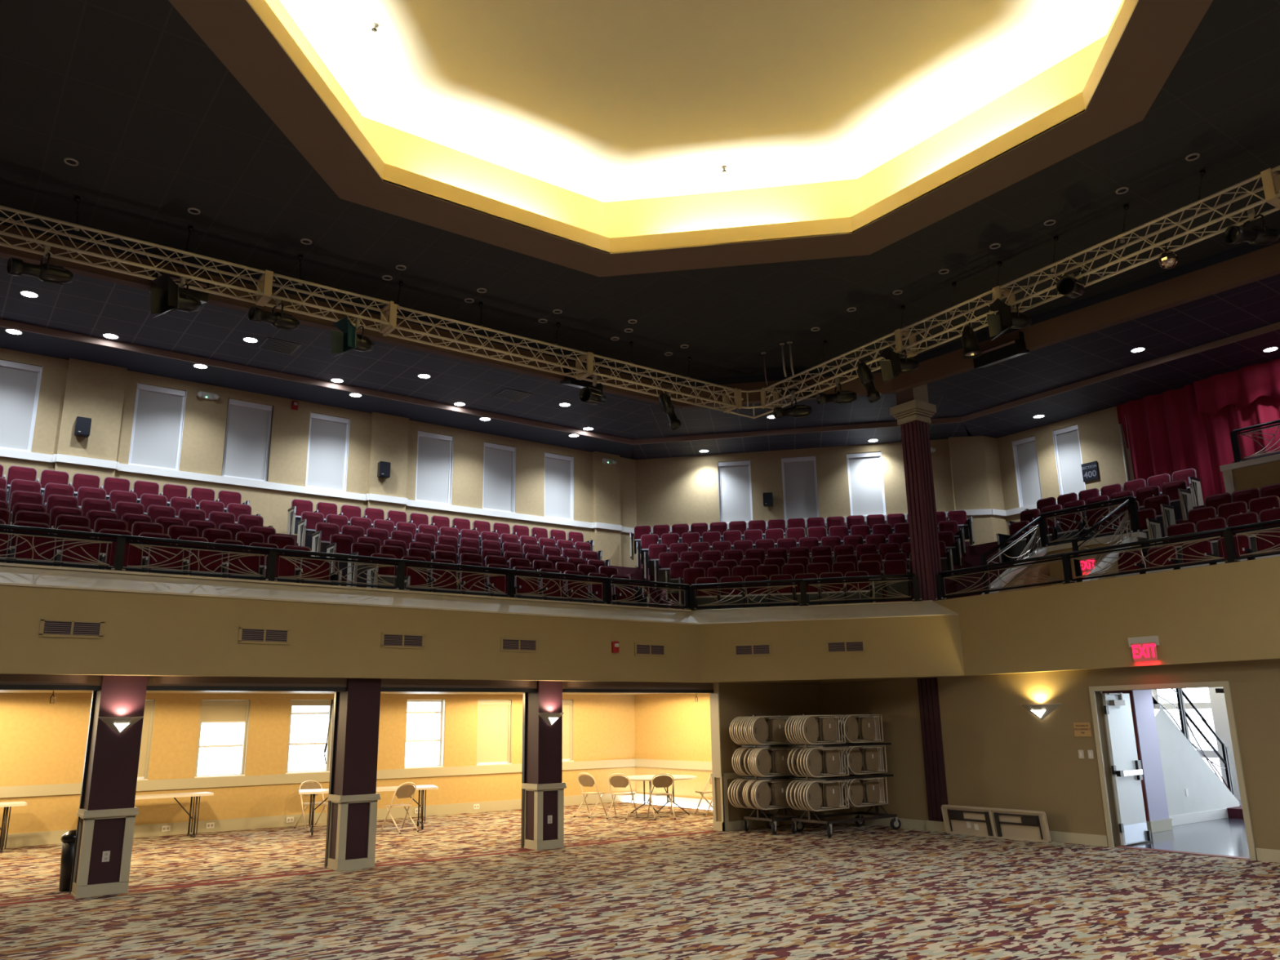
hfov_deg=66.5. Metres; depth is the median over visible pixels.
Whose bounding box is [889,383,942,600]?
fluted column
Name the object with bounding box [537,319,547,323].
recessed can
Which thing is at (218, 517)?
seat
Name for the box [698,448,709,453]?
recessed light
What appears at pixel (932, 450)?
emergency light
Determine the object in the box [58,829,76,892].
trash bin
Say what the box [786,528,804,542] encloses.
cushion
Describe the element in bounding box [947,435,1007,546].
wall
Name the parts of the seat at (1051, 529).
folding seat, armrest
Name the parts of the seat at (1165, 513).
folding seat, panel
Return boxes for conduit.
[760,351,768,385]
[779,342,786,377]
[786,341,794,375]
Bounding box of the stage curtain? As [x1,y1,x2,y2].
[1115,357,1279,505]
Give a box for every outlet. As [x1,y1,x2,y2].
[102,850,110,862]
[161,825,170,831]
[205,822,214,828]
[285,817,293,822]
[414,808,420,813]
[473,804,479,808]
[547,815,551,823]
[1185,788,1188,796]
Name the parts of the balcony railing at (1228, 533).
post, handrail, scroll panel, rail, post, handrail, scroll panel, rail, post, handrail, scroll panel, rail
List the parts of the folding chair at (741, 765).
backrest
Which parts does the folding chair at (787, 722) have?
backrest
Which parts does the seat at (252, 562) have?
folding seat, armrest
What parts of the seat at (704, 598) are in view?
folding seat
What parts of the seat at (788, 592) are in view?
folding seat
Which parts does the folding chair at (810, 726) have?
backrest, seat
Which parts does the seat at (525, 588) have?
folding seat, armrest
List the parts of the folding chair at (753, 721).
seat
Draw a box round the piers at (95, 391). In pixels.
[53,358,621,566]
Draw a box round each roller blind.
[0,360,41,451]
[128,383,185,470]
[137,700,154,778]
[195,700,249,776]
[222,399,272,481]
[286,700,332,773]
[306,413,349,491]
[415,431,452,504]
[476,700,511,764]
[482,442,515,512]
[544,452,572,519]
[562,700,572,760]
[718,460,752,523]
[782,456,818,519]
[847,452,885,515]
[1013,435,1041,506]
[1053,424,1085,495]
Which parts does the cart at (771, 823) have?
frame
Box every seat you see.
[0,464,5,478]
[0,477,8,492]
[0,488,8,503]
[0,500,8,509]
[0,507,12,530]
[0,519,5,530]
[0,532,11,563]
[6,465,39,505]
[8,479,43,508]
[8,489,45,530]
[8,502,46,546]
[8,520,49,563]
[13,533,59,566]
[14,510,53,533]
[40,469,71,495]
[42,482,76,506]
[46,493,80,514]
[49,506,83,534]
[53,514,93,534]
[54,524,92,566]
[60,537,104,568]
[71,473,102,496]
[76,486,109,507]
[80,497,115,516]
[86,509,118,537]
[93,517,127,537]
[97,528,132,569]
[102,476,133,499]
[104,541,147,572]
[109,489,137,511]
[114,501,147,519]
[121,512,151,532]
[131,520,164,541]
[133,480,163,502]
[137,532,171,572]
[139,493,167,514]
[146,504,175,522]
[146,544,189,575]
[155,515,184,533]
[161,484,191,506]
[167,524,198,544]
[169,496,196,517]
[176,535,208,575]
[177,507,205,525]
[187,519,216,537]
[187,548,228,577]
[190,487,218,509]
[198,499,228,520]
[202,528,231,547]
[208,511,235,528]
[213,538,244,577]
[217,490,249,512]
[218,522,246,540]
[226,502,260,524]
[226,551,266,580]
[235,531,264,551]
[237,514,272,531]
[248,525,275,542]
[248,542,278,580]
[263,554,302,582]
[267,533,295,553]
[282,545,311,582]
[286,498,318,534]
[297,511,329,548]
[299,557,342,586]
[311,522,344,557]
[315,502,342,522]
[325,514,353,533]
[326,533,354,574]
[340,504,366,524]
[341,524,364,542]
[346,542,376,586]
[350,516,371,536]
[357,536,381,553]
[364,507,390,527]
[366,527,388,546]
[366,552,396,589]
[373,519,399,538]
[379,544,404,566]
[383,538,407,555]
[386,510,413,529]
[391,529,412,553]
[395,521,422,541]
[401,555,431,581]
[404,565,435,591]
[407,547,431,580]
[408,512,434,533]
[408,541,434,560]
[414,532,442,555]
[417,524,444,544]
[431,515,456,536]
[431,558,460,580]
[431,568,465,594]
[434,543,460,564]
[434,550,459,582]
[437,534,457,556]
[439,526,460,548]
[452,517,476,538]
[457,546,484,564]
[459,537,481,554]
[459,560,488,585]
[460,528,482,550]
[460,552,487,575]
[460,570,493,595]
[472,520,497,541]
[480,531,506,552]
[480,548,509,585]
[481,539,507,555]
[484,555,514,578]
[487,563,515,584]
[488,573,520,596]
[492,522,516,542]
[500,533,525,551]
[502,542,528,558]
[503,551,531,567]
[509,557,538,571]
[511,524,535,543]
[513,565,541,586]
[515,575,547,599]
[520,535,544,553]
[522,543,548,558]
[525,552,545,567]
[531,527,554,545]
[533,559,561,589]
[538,537,563,554]
[539,568,566,588]
[541,577,573,601]
[542,546,568,559]
[546,555,565,568]
[549,528,573,546]
[555,561,575,591]
[556,539,581,555]
[561,547,587,562]
[564,570,590,591]
[565,579,597,603]
[567,531,594,551]
[567,556,586,571]
[574,541,602,559]
[577,563,596,579]
[581,550,609,566]
[587,559,617,573]
[587,572,613,593]
[590,582,621,604]
[599,565,631,584]
[610,574,644,596]
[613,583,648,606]
[629,525,651,559]
[635,533,659,570]
[644,543,667,581]
[653,524,670,543]
[653,551,678,590]
[661,533,679,551]
[665,561,690,601]
[669,542,688,561]
[671,523,688,542]
[678,567,705,606]
[680,551,700,567]
[681,532,700,551]
[690,522,708,542]
[690,542,710,560]
[693,560,713,577]
[695,577,719,609]
[702,531,721,550]
[702,550,722,566]
[707,566,729,603]
[709,521,728,541]
[711,541,731,559]
[716,559,737,576]
[720,576,745,608]
[723,530,742,549]
[723,549,744,565]
[728,520,746,540]
[732,565,754,602]
[733,539,753,559]
[739,558,760,575]
[743,529,763,548]
[744,574,769,608]
[745,548,766,564]
[748,520,766,539]
[755,538,775,558]
[756,564,779,601]
[763,557,784,574]
[764,528,785,547]
[767,519,786,537]
[767,547,788,564]
[768,573,795,606]
[777,537,797,557]
[782,563,804,600]
[786,518,806,534]
[786,527,806,546]
[787,556,808,573]
[789,546,811,563]
[794,573,820,605]
[799,537,820,560]
[806,516,826,534]
[806,562,829,599]
[807,526,828,546]
[811,545,833,559]
[811,555,833,572]
[819,572,846,604]
[821,536,842,562]
[826,515,846,536]
[829,525,849,545]
[831,561,855,599]
[833,544,856,562]
[835,554,857,571]
[843,534,865,554]
[844,571,875,603]
[846,515,866,535]
[850,524,871,543]
[855,543,879,562]
[857,560,884,599]
[860,553,885,591]
[865,533,888,553]
[866,514,887,534]
[871,523,893,542]
[878,542,902,564]
[883,560,911,599]
[884,552,911,591]
[886,513,907,533]
[888,533,908,552]
[893,522,910,542]
[901,542,911,563]
[908,559,913,595]
[936,511,949,528]
[937,520,965,552]
[937,530,961,565]
[938,541,954,576]
[947,510,974,546]
[995,520,1032,562]
[1007,508,1039,542]
[1024,497,1056,513]
[1032,516,1058,551]
[1041,504,1062,538]
[1057,492,1077,512]
[1057,511,1084,544]
[1063,499,1086,532]
[1078,488,1099,508]
[1084,506,1110,539]
[1085,494,1111,527]
[1093,514,1122,538]
[1100,483,1122,510]
[1110,489,1133,514]
[1114,500,1139,533]
[1115,550,1146,577]
[1123,478,1146,500]
[1128,507,1163,551]
[1135,484,1159,510]
[1143,494,1176,537]
[1146,473,1171,494]
[1146,545,1179,573]
[1161,480,1193,520]
[1166,521,1197,568]
[1172,468,1204,506]
[1180,539,1215,568]
[1187,506,1217,532]
[1195,516,1226,564]
[1204,492,1231,517]
[1217,501,1248,527]
[1217,534,1253,564]
[1226,511,1261,559]
[1231,487,1260,512]
[1248,495,1279,521]
[1255,528,1279,559]
[1258,506,1279,531]
[1259,483,1279,498]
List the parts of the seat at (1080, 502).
armrest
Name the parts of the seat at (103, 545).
folding seat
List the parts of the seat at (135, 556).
folding seat, armrest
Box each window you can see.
[3,366,43,452]
[128,382,186,471]
[137,699,155,780]
[194,699,250,777]
[221,400,273,481]
[285,699,333,773]
[305,412,350,491]
[404,699,445,768]
[415,435,453,505]
[476,699,512,765]
[482,446,515,512]
[544,451,573,519]
[562,699,573,761]
[717,462,752,522]
[781,457,819,519]
[846,451,886,515]
[1012,435,1042,507]
[1052,427,1085,494]
[1160,687,1240,799]
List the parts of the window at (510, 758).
sill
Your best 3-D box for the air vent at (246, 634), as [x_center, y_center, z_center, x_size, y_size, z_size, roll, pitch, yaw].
[-4.919,2.038,12.790,0.660,0.216,0.014,9,-17,-35]
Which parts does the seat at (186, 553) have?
folding seat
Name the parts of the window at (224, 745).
sill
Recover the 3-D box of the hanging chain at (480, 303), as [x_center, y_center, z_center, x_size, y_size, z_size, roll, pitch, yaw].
[-2.388,-2.469,14.652,0.059,0.400,0.121,-1,-14,0]
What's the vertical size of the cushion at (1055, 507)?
0.436 m
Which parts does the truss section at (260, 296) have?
plate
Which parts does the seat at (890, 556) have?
armrest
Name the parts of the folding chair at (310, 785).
backrest, seat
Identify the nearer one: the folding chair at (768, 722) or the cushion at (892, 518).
the folding chair at (768, 722)
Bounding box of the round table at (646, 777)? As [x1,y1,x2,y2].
[624,774,696,817]
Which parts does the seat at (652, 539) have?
panel, folding seat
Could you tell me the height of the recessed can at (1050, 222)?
0.014 m
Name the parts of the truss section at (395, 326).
plate, plate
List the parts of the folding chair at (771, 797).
seat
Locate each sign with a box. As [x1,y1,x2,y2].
[1073,722,1092,736]
[1080,461,1099,482]
[1080,554,1097,572]
[1128,635,1159,662]
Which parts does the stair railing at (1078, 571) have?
post, handrail, scroll panel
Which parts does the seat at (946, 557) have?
folding seat, armrest, panel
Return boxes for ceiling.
[0,0,1279,380]
[0,257,1279,439]
[0,326,1279,459]
[0,673,942,694]
[280,0,1122,202]
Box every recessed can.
[63,157,79,165]
[187,207,200,214]
[300,238,311,244]
[382,275,392,280]
[395,264,406,270]
[464,297,474,302]
[476,288,486,293]
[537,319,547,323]
[552,309,562,314]
[610,336,619,340]
[623,328,632,332]
[627,319,636,324]
[664,351,672,355]
[680,344,688,348]
[810,327,820,331]
[846,306,856,311]
[892,289,902,294]
[938,268,949,274]
[989,243,1000,248]
[1043,219,1055,226]
[1115,186,1128,194]
[1185,152,1199,160]
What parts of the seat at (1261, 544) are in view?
folding seat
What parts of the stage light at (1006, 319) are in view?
barn door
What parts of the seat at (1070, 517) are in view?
folding seat, armrest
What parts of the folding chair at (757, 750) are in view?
seat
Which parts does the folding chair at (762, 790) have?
backrest, seat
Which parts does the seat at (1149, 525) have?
folding seat, panel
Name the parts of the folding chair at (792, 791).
backrest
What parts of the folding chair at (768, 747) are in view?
seat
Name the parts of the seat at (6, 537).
armrest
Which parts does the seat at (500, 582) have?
armrest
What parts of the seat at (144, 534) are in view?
folding seat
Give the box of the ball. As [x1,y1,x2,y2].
[1158,238,1177,269]
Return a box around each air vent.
[38,617,104,638]
[237,626,290,644]
[380,631,425,648]
[500,636,537,652]
[634,642,666,656]
[733,642,772,656]
[825,640,866,653]
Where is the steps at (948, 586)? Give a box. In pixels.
[295,542,958,608]
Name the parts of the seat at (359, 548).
panel, folding seat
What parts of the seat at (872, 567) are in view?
folding seat, armrest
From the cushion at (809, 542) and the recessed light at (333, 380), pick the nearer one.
the recessed light at (333, 380)
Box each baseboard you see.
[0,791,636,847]
[635,793,712,808]
[824,812,1108,846]
[1168,808,1228,826]
[1255,848,1279,862]
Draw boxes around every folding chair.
[293,780,328,830]
[380,782,418,834]
[573,772,607,817]
[606,773,637,819]
[647,773,675,820]
[694,775,712,816]
[728,777,747,807]
[729,716,739,744]
[730,778,748,808]
[731,716,741,744]
[731,746,749,775]
[733,716,743,744]
[733,746,746,776]
[733,778,747,808]
[736,715,747,744]
[736,746,750,776]
[736,778,755,808]
[738,715,750,744]
[738,746,754,776]
[740,715,784,744]
[742,778,770,808]
[743,715,786,744]
[743,746,773,776]
[744,778,768,808]
[745,715,789,745]
[746,779,788,808]
[747,715,790,745]
[747,746,789,776]
[749,746,791,777]
[750,715,788,745]
[751,715,791,745]
[751,746,793,777]
[751,779,791,809]
[752,779,795,809]
[753,746,790,777]
[754,778,795,809]
[755,746,796,777]
[784,715,819,744]
[786,777,823,809]
[787,715,828,744]
[787,746,800,777]
[790,715,831,744]
[790,777,830,809]
[791,746,804,777]
[792,715,834,744]
[794,777,832,810]
[795,715,835,744]
[796,746,823,777]
[797,715,839,744]
[797,780,839,810]
[800,715,842,744]
[800,746,842,777]
[800,780,843,811]
[802,714,845,744]
[803,746,845,777]
[803,780,847,811]
[805,746,848,777]
[805,779,849,811]
[837,714,877,742]
[840,714,880,742]
[841,746,881,774]
[842,777,881,806]
[844,714,884,742]
[844,746,884,774]
[845,777,884,807]
[847,744,887,774]
[848,776,888,807]
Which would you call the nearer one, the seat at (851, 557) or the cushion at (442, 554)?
the cushion at (442, 554)
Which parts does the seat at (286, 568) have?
folding seat, armrest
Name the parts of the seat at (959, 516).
folding seat, armrest, panel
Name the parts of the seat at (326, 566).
folding seat, armrest, panel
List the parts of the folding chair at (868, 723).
backrest, seat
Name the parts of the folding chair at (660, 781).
seat, backrest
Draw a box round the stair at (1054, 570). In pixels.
[998,538,1141,592]
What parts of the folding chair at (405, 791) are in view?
seat, backrest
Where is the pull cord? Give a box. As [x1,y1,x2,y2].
[323,699,333,764]
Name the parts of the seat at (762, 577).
folding seat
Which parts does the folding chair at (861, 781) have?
backrest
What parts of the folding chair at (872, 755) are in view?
backrest, seat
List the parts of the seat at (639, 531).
panel, folding seat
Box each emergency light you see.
[196,391,218,399]
[602,457,617,464]
[930,447,935,453]
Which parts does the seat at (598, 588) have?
armrest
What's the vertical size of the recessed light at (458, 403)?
0.012 m
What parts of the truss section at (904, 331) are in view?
plate, plate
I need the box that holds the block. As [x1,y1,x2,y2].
[725,388,776,418]
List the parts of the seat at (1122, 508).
folding seat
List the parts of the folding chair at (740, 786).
backrest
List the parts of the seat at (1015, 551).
panel, folding seat, armrest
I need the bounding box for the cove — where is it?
[246,0,1137,253]
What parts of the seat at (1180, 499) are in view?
folding seat, panel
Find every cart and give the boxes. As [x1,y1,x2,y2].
[741,715,804,835]
[788,713,900,837]
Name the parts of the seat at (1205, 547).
folding seat, armrest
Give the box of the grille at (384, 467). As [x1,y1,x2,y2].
[379,462,390,476]
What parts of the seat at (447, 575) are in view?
folding seat, armrest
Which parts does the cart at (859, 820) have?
frame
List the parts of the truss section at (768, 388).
plate, plate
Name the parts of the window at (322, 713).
sill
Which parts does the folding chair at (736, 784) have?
backrest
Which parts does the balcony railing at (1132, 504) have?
post, handrail, scroll panel, rail, post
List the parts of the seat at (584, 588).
folding seat, armrest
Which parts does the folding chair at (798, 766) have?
backrest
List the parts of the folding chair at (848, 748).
backrest, seat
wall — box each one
[0,347,636,834]
[0,584,701,682]
[634,693,712,799]
[635,439,955,559]
[699,614,964,682]
[817,658,1279,860]
[933,556,1279,677]
[947,435,1007,546]
[996,406,1172,535]
[1102,689,1173,833]
[1151,688,1239,816]
[1231,460,1279,490]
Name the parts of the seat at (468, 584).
folding seat, armrest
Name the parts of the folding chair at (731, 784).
backrest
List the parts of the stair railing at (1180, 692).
post, post, handrail, post, post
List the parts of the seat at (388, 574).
panel, folding seat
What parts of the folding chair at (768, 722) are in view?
seat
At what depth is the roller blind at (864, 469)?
24.50 m
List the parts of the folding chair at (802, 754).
backrest, seat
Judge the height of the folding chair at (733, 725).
0.472 m
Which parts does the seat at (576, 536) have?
panel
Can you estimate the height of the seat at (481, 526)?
0.871 m
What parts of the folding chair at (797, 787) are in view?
backrest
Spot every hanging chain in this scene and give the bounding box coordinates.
[74,195,80,231]
[182,226,193,256]
[297,254,302,285]
[396,280,403,309]
[479,302,483,326]
[554,322,559,347]
[629,341,633,366]
[685,356,691,379]
[822,340,826,368]
[900,305,905,328]
[949,282,956,315]
[996,262,1002,285]
[1050,235,1058,272]
[1120,204,1128,243]
[1195,169,1205,211]
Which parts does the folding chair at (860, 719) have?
backrest, seat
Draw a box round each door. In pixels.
[1102,692,1151,845]
[1215,688,1223,693]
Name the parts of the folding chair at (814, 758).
backrest, seat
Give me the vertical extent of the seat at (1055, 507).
0.871 m
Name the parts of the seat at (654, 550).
panel, folding seat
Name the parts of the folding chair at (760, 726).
backrest, seat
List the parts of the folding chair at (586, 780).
backrest, seat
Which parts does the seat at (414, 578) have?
panel, folding seat, armrest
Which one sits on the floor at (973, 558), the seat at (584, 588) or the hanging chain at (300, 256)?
the seat at (584, 588)
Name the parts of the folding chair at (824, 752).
backrest, seat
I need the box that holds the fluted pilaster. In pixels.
[916,677,947,832]
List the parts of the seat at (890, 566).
folding seat, armrest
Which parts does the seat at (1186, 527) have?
folding seat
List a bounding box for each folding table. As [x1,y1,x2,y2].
[0,801,26,852]
[134,791,213,837]
[298,784,438,835]
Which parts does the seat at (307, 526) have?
panel, folding seat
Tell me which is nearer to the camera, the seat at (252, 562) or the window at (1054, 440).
the seat at (252, 562)
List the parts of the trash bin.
lid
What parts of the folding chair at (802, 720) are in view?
backrest, seat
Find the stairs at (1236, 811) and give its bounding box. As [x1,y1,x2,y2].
[1226,804,1244,818]
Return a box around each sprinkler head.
[370,22,378,31]
[720,165,727,172]
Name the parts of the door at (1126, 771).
kick plate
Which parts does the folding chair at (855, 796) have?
backrest, seat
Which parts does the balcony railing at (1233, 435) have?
post, handrail, scroll panel, rail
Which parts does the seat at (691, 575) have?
panel, folding seat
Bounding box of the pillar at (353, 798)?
[324,678,381,871]
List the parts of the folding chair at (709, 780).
seat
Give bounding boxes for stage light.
[6,244,73,284]
[150,272,200,318]
[248,298,299,331]
[331,316,373,357]
[560,363,601,391]
[578,370,606,404]
[658,387,682,430]
[773,390,811,418]
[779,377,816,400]
[816,373,857,404]
[857,360,880,403]
[879,346,919,383]
[961,322,982,359]
[986,297,1031,340]
[1056,270,1085,297]
[1223,207,1279,244]
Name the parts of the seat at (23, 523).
folding seat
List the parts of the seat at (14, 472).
folding seat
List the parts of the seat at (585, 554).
panel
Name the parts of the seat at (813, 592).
folding seat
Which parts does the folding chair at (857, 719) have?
backrest, seat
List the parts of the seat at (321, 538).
panel, folding seat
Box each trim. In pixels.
[0,224,1279,408]
[0,319,1279,444]
[0,448,1123,533]
[0,562,959,624]
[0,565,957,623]
[0,674,713,689]
[0,684,713,693]
[0,758,635,798]
[634,758,711,770]
[709,682,721,773]
[710,772,778,831]
[982,531,1146,594]
[1088,680,1257,860]
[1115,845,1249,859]
[1118,416,1134,481]
[1219,453,1279,494]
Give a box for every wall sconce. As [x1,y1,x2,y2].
[97,715,143,734]
[537,712,564,725]
[1020,702,1061,719]
[1153,703,1160,715]
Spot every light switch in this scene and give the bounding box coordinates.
[1078,750,1084,758]
[1087,750,1093,758]
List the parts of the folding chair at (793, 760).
backrest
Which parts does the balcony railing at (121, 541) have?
scroll panel, rail, handrail, post, rail, scroll panel, handrail, post, rail, scroll panel, handrail, post, scroll panel, rail, handrail, post, scroll panel, handrail, rail, post, scroll panel, handrail, rail, post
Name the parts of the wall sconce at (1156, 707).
lamp shade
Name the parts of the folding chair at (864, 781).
backrest, seat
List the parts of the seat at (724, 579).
folding seat, armrest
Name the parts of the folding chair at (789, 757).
backrest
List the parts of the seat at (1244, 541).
folding seat, armrest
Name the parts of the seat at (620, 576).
panel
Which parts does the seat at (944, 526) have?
armrest, panel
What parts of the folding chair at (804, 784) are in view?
backrest, seat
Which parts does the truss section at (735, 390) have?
plate, plate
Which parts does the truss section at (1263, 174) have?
plate, plate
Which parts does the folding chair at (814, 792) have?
backrest, seat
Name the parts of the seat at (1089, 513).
folding seat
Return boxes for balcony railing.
[0,524,689,609]
[688,573,922,610]
[935,519,1279,600]
[1037,495,1142,547]
[1230,419,1279,462]
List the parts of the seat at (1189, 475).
panel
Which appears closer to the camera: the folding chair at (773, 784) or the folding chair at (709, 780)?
the folding chair at (773, 784)
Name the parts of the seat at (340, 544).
panel, folding seat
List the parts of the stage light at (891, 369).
barn door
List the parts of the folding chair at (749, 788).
backrest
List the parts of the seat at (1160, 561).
folding seat, armrest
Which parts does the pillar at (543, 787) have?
cap moulding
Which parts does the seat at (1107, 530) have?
folding seat, armrest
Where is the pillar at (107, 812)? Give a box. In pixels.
[69,675,147,897]
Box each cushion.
[0,464,3,477]
[0,477,6,489]
[0,488,6,501]
[0,532,8,557]
[6,466,36,486]
[9,480,40,500]
[9,490,42,512]
[11,502,45,524]
[11,521,48,546]
[15,511,49,524]
[40,470,68,488]
[54,525,91,551]
[56,514,88,528]
[72,473,99,491]
[98,528,131,553]
[103,477,129,495]
[133,480,159,498]
[138,533,170,556]
[163,484,186,502]
[177,536,207,559]
[189,548,222,573]
[191,487,214,505]
[200,500,223,518]
[214,539,243,562]
[218,490,240,507]
[227,503,251,521]
[239,514,262,531]
[249,542,277,565]
[265,555,295,578]
[284,546,311,568]
[292,499,312,515]
[301,557,329,582]
[302,511,323,529]
[316,522,338,541]
[317,502,337,518]
[327,514,347,532]
[331,533,354,554]
[341,505,360,521]
[352,542,375,563]
[364,507,383,524]
[372,553,395,575]
[374,520,393,537]
[387,510,406,526]
[396,522,416,539]
[403,556,426,565]
[404,565,426,588]
[408,547,431,566]
[410,513,428,528]
[410,542,431,551]
[415,533,435,551]
[418,524,437,542]
[431,515,449,530]
[432,559,454,568]
[432,568,456,591]
[435,544,455,551]
[435,550,457,568]
[440,527,458,543]
[453,518,470,533]
[459,546,478,563]
[461,528,479,540]
[461,537,479,551]
[461,552,481,563]
[461,561,482,570]
[462,570,484,594]
[473,520,490,535]
[481,531,498,541]
[482,540,500,551]
[482,549,501,566]
[486,555,506,571]
[488,564,508,573]
[489,573,506,595]
[493,523,510,537]
[501,533,518,542]
[503,542,520,551]
[505,551,523,567]
[511,557,529,568]
[513,524,528,539]
[515,566,534,576]
[516,575,537,597]
[520,535,537,552]
[524,544,541,558]
[532,527,547,542]
[533,560,552,575]
[539,537,555,554]
[540,568,559,577]
[542,577,564,599]
[543,546,560,559]
[551,529,565,543]
[556,562,574,577]
[558,539,573,555]
[563,548,579,562]
[565,570,584,588]
[568,531,583,545]
[568,579,588,601]
[575,542,591,556]
[582,550,598,564]
[588,559,604,573]
[589,573,607,592]
[591,582,612,603]
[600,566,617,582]
[612,575,629,593]
[615,583,635,604]
[634,525,650,539]
[641,534,657,548]
[648,544,666,559]
[653,524,669,537]
[659,552,678,568]
[662,533,678,547]
[670,561,689,578]
[671,524,688,537]
[684,568,704,585]
[691,523,707,536]
[695,577,718,596]
[702,531,719,546]
[707,567,728,582]
[710,522,726,535]
[720,576,742,596]
[728,520,746,534]
[733,565,753,582]
[745,575,767,595]
[748,520,765,533]
[755,539,774,554]
[757,564,778,580]
[765,528,783,542]
[768,519,785,532]
[769,574,792,593]
[777,538,795,553]
[782,564,804,579]
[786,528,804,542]
[787,518,804,528]
[795,573,817,592]
[799,537,817,552]
[807,517,824,528]
[807,563,829,577]
[808,527,826,541]
[811,546,831,556]
[820,573,844,593]
[821,536,840,551]
[826,516,844,532]
[829,525,848,540]
[832,562,854,577]
[844,535,862,551]
[845,571,869,592]
[847,515,864,529]
[851,524,869,539]
[857,560,880,575]
[861,554,882,570]
[866,514,884,528]
[866,534,885,549]
[872,524,891,538]
[879,542,899,559]
[884,560,906,578]
[885,552,906,567]
[887,513,905,527]
[894,523,910,537]
[902,542,911,558]
[909,560,912,577]
[936,511,946,524]
[937,531,955,546]
[938,520,958,535]
[938,541,946,557]
[948,511,967,524]
[1009,520,1028,540]
[1020,509,1039,526]
[1034,516,1054,536]
[1036,497,1054,513]
[1041,504,1061,522]
[1059,511,1080,532]
[1063,500,1084,517]
[1079,488,1097,504]
[1086,495,1107,508]
[1086,506,1108,527]
[1095,515,1119,535]
[1101,484,1120,499]
[1115,502,1137,521]
[1117,551,1142,573]
[1129,508,1155,529]
[1144,494,1168,515]
[1161,480,1186,500]
[1167,522,1194,546]
[1172,468,1195,487]
[1182,540,1211,564]
[1196,517,1225,541]
[1227,512,1257,535]
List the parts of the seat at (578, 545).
panel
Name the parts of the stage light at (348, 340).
barn door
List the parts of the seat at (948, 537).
folding seat, armrest, panel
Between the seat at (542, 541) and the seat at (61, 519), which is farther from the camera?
the seat at (542, 541)
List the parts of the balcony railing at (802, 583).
post, handrail, scroll panel, rail, post, handrail, scroll panel, rail, post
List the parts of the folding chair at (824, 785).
seat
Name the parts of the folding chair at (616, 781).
backrest, seat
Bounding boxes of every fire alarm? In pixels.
[291,400,297,409]
[611,641,619,653]
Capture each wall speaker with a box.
[73,416,91,437]
[377,461,391,478]
[762,492,773,506]
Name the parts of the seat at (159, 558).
folding seat, armrest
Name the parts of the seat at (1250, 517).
folding seat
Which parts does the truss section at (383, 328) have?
plate, plate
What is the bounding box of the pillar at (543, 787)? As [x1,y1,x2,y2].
[520,680,566,850]
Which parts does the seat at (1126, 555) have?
folding seat, armrest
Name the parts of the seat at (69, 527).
folding seat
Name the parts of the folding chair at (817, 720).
seat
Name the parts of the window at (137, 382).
sill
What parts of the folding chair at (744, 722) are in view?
backrest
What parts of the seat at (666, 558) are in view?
panel, folding seat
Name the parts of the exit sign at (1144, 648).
panel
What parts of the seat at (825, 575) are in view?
folding seat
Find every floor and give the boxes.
[0,800,1279,959]
[8,505,1204,608]
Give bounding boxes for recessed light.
[4,328,22,334]
[19,289,39,297]
[102,333,119,339]
[192,363,208,368]
[242,336,258,342]
[329,377,344,382]
[348,392,362,397]
[417,373,431,378]
[453,401,466,406]
[479,417,491,421]
[558,402,571,406]
[568,433,579,437]
[582,426,593,431]
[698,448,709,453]
[766,414,774,418]
[867,438,878,442]
[1032,414,1044,418]
[1129,346,1146,352]
[1262,346,1279,352]
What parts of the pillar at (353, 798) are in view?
cap moulding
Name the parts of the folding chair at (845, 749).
backrest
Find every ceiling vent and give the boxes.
[257,337,302,355]
[492,388,532,401]
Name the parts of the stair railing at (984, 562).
post, handrail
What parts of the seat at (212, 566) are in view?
folding seat, armrest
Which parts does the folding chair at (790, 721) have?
backrest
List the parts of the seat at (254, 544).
folding seat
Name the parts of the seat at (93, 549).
folding seat, armrest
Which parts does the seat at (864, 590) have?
folding seat, armrest, panel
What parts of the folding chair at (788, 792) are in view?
backrest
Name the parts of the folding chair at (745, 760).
backrest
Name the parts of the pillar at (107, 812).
cap moulding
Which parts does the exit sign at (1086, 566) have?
panel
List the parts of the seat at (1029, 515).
panel, folding seat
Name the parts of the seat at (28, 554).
folding seat, armrest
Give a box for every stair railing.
[980,515,1041,594]
[1071,499,1131,582]
[1157,688,1235,796]
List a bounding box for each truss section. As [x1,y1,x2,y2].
[0,204,269,305]
[259,271,394,333]
[382,303,591,379]
[579,351,737,413]
[761,329,914,408]
[897,287,1012,355]
[995,170,1279,312]
[1265,164,1279,204]
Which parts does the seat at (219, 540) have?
folding seat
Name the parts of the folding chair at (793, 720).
backrest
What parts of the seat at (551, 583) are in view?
folding seat, armrest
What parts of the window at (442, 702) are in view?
sill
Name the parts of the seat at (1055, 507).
folding seat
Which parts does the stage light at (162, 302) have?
barn door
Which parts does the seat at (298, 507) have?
panel, folding seat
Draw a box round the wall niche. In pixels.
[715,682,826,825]
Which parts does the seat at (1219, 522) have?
folding seat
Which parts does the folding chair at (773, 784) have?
seat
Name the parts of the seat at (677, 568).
panel, folding seat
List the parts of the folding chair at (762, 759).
backrest, seat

